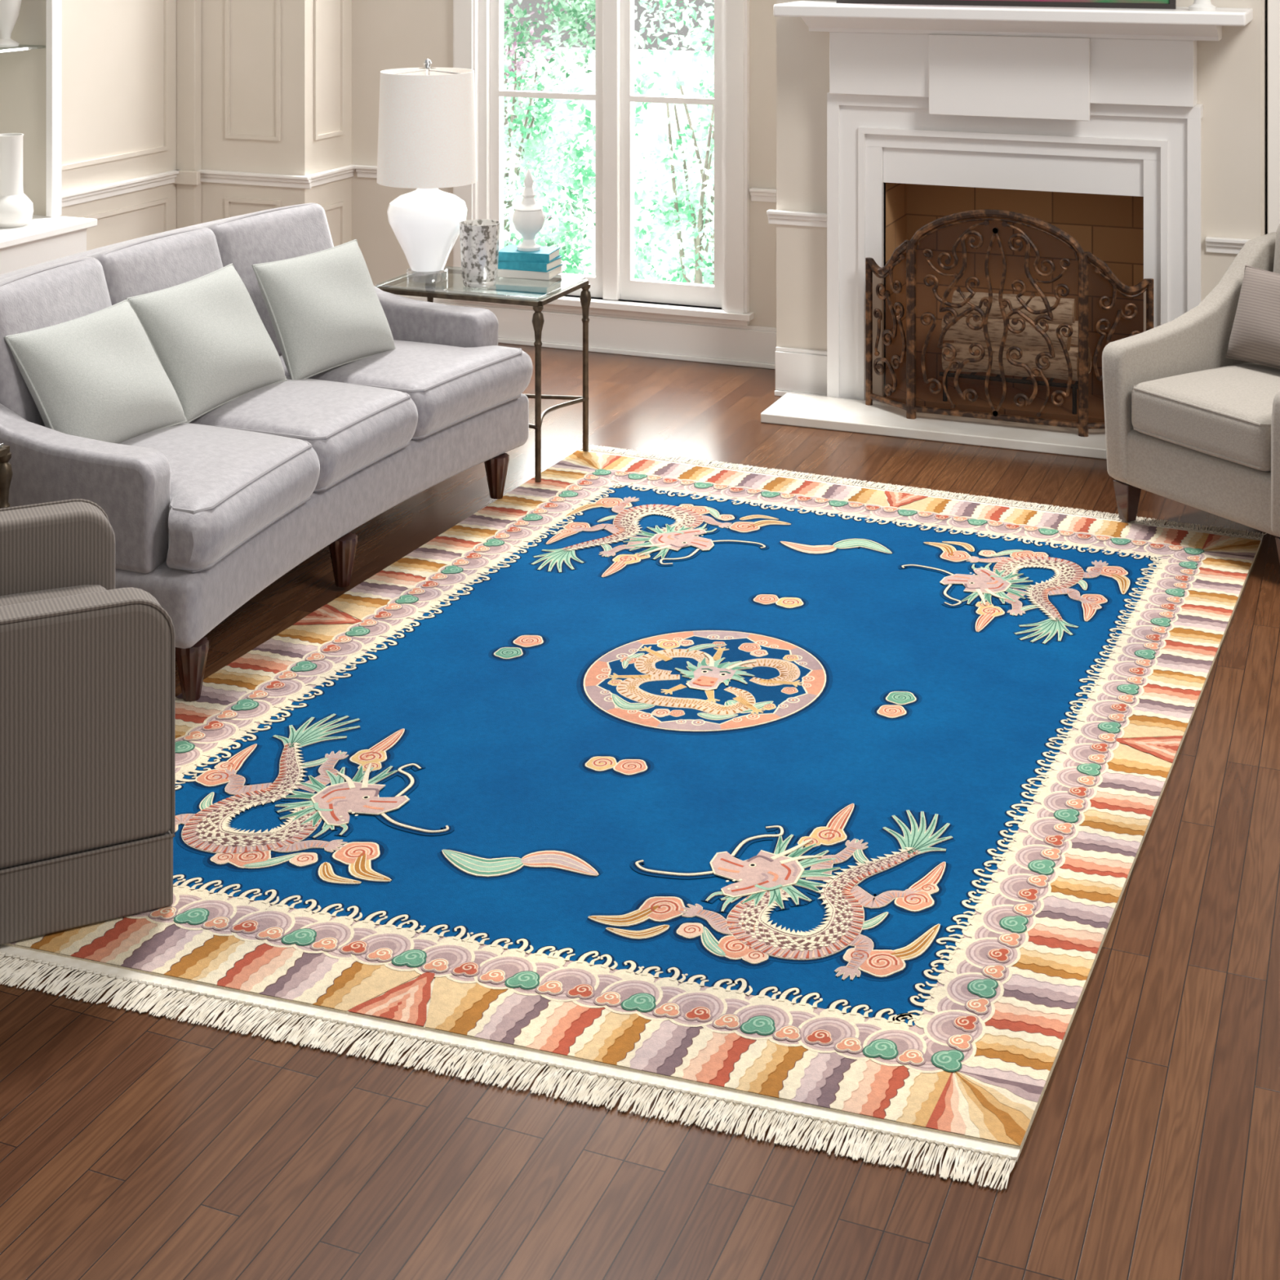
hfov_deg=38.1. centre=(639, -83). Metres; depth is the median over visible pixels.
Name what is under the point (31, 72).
bookcase
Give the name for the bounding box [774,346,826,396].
baseboard
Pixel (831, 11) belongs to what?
mantel shelf
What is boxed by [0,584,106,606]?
seat cushion
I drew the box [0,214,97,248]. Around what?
countertop
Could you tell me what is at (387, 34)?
wall
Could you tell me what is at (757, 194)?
trim
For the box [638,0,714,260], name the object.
foliage
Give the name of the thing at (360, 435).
seat cushion
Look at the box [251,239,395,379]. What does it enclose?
throw pillow
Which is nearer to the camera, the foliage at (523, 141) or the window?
the window
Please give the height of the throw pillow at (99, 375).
0.326 m
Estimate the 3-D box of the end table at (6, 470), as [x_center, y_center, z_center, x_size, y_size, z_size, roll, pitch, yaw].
[-1.824,1.545,4.307,0.590,0.610,0.409,0,0,22]
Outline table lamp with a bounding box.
[376,58,477,271]
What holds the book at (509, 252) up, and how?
on the book at (502, 264)
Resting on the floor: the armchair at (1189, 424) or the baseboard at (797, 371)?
the armchair at (1189, 424)
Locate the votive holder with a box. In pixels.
[459,219,499,288]
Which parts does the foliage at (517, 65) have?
stem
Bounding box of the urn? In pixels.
[512,168,544,251]
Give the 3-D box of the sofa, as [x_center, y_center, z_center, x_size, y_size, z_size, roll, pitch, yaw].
[-1.154,1.393,5.325,1.044,0.913,1.850,0,0,22]
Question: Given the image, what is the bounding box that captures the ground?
[503,45,714,284]
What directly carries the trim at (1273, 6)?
attached to the wall at (1232, 71)
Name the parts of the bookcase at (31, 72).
frame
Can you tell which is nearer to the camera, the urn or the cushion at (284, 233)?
the cushion at (284, 233)
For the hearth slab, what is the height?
0.035 m
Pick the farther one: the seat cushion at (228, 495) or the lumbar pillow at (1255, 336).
the lumbar pillow at (1255, 336)
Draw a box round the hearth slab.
[760,392,1106,459]
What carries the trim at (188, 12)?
attached to the wall at (252, 22)
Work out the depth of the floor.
2.84 m
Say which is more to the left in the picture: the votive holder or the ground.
the votive holder
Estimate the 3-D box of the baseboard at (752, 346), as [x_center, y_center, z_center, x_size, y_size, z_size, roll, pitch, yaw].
[1.879,1.768,7.067,6.810,0.165,0.028,0,0,22]
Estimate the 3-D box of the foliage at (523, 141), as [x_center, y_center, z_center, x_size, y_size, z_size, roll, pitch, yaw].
[-0.728,1.319,9.727,1.104,1.671,0.719,0,0,22]
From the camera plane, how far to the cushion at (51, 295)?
4.84 m
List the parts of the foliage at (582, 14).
stem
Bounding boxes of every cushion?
[0,257,111,426]
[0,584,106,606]
[82,226,222,305]
[118,422,319,570]
[191,376,417,492]
[201,202,333,355]
[279,339,533,439]
[1131,362,1279,471]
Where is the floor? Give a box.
[0,342,1279,1279]
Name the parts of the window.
sash, sill, sash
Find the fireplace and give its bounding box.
[773,0,1253,402]
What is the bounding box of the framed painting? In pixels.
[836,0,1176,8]
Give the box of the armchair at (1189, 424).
[1102,223,1279,563]
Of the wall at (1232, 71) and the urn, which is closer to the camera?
the urn
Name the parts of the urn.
lid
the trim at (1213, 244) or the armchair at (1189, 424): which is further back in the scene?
the trim at (1213, 244)
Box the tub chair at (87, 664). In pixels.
[0,498,175,944]
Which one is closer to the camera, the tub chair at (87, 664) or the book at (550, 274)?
the tub chair at (87, 664)
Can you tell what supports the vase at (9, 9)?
on the bookcase at (31, 72)
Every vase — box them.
[0,0,22,47]
[0,133,33,227]
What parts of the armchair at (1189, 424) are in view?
leg, frame, arm, backrest, leg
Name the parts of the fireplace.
crown moulding, casing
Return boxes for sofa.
[0,202,533,701]
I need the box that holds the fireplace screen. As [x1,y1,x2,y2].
[865,209,1153,436]
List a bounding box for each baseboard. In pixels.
[398,294,776,368]
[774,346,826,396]
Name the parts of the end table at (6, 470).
frame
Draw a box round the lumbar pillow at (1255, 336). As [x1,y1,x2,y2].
[1225,265,1279,368]
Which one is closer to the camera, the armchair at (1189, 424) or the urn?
the armchair at (1189, 424)
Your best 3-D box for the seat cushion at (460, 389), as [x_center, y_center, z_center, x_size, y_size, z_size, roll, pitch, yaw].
[-0.808,1.458,5.824,0.777,0.229,0.642,0,0,22]
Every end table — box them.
[0,444,13,508]
[374,267,591,482]
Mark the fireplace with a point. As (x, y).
(1085, 122)
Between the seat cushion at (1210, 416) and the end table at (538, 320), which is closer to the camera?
the seat cushion at (1210, 416)
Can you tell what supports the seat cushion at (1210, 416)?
on the armchair at (1189, 424)
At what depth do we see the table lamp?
6.24 m
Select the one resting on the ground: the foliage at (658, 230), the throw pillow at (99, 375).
the foliage at (658, 230)
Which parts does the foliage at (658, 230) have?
stem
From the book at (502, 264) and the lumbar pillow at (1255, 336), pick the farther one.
the book at (502, 264)
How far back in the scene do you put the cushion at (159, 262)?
5.37 m
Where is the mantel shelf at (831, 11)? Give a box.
[773,0,1253,26]
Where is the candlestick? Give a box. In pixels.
[1188,0,1216,11]
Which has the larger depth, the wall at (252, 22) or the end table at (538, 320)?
the wall at (252, 22)
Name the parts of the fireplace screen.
panel, panel, panel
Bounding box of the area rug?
[0,444,1266,1190]
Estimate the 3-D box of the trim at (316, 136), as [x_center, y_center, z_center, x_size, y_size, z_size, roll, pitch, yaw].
[-1.914,0.490,7.982,1.329,2.280,0.425,0,0,-34]
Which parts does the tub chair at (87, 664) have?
arm, arm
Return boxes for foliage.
[503,0,595,253]
[503,7,565,246]
[503,11,595,275]
[634,0,714,284]
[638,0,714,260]
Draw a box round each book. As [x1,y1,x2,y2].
[497,256,562,272]
[497,264,563,279]
[498,244,560,262]
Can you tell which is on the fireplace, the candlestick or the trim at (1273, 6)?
the candlestick
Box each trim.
[62,0,344,244]
[62,164,776,207]
[173,0,201,228]
[766,209,1251,254]
[1267,0,1279,233]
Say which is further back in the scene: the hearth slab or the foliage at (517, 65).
the foliage at (517, 65)
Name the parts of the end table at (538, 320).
leg, frame, leg, leg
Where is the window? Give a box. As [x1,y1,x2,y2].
[445,0,754,325]
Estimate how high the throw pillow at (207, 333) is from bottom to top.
0.350 m
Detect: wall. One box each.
[59,0,176,250]
[201,0,351,246]
[351,0,776,328]
[776,0,1267,351]
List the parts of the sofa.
arm, backrest, leg, frame, leg, arm, leg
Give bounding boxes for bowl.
[512,209,544,251]
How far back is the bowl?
6.40 m
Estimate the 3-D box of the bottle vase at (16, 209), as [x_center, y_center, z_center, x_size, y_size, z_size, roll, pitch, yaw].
[-2.404,1.002,7.069,0.176,0.345,0.176,0,0,22]
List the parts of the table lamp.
stem and finial, lamp shade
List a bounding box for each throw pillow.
[4,299,187,444]
[125,262,287,422]
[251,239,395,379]
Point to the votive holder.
(479, 239)
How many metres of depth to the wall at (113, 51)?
7.81 m
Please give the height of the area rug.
0.017 m
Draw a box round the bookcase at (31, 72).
[0,0,97,275]
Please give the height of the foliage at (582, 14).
2.441 m
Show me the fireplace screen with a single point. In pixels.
(1002, 315)
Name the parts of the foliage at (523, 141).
stem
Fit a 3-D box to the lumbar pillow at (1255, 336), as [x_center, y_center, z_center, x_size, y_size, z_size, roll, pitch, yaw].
[1.998,1.240,5.631,0.200,0.283,0.491,0,0,-35]
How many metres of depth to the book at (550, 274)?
6.37 m

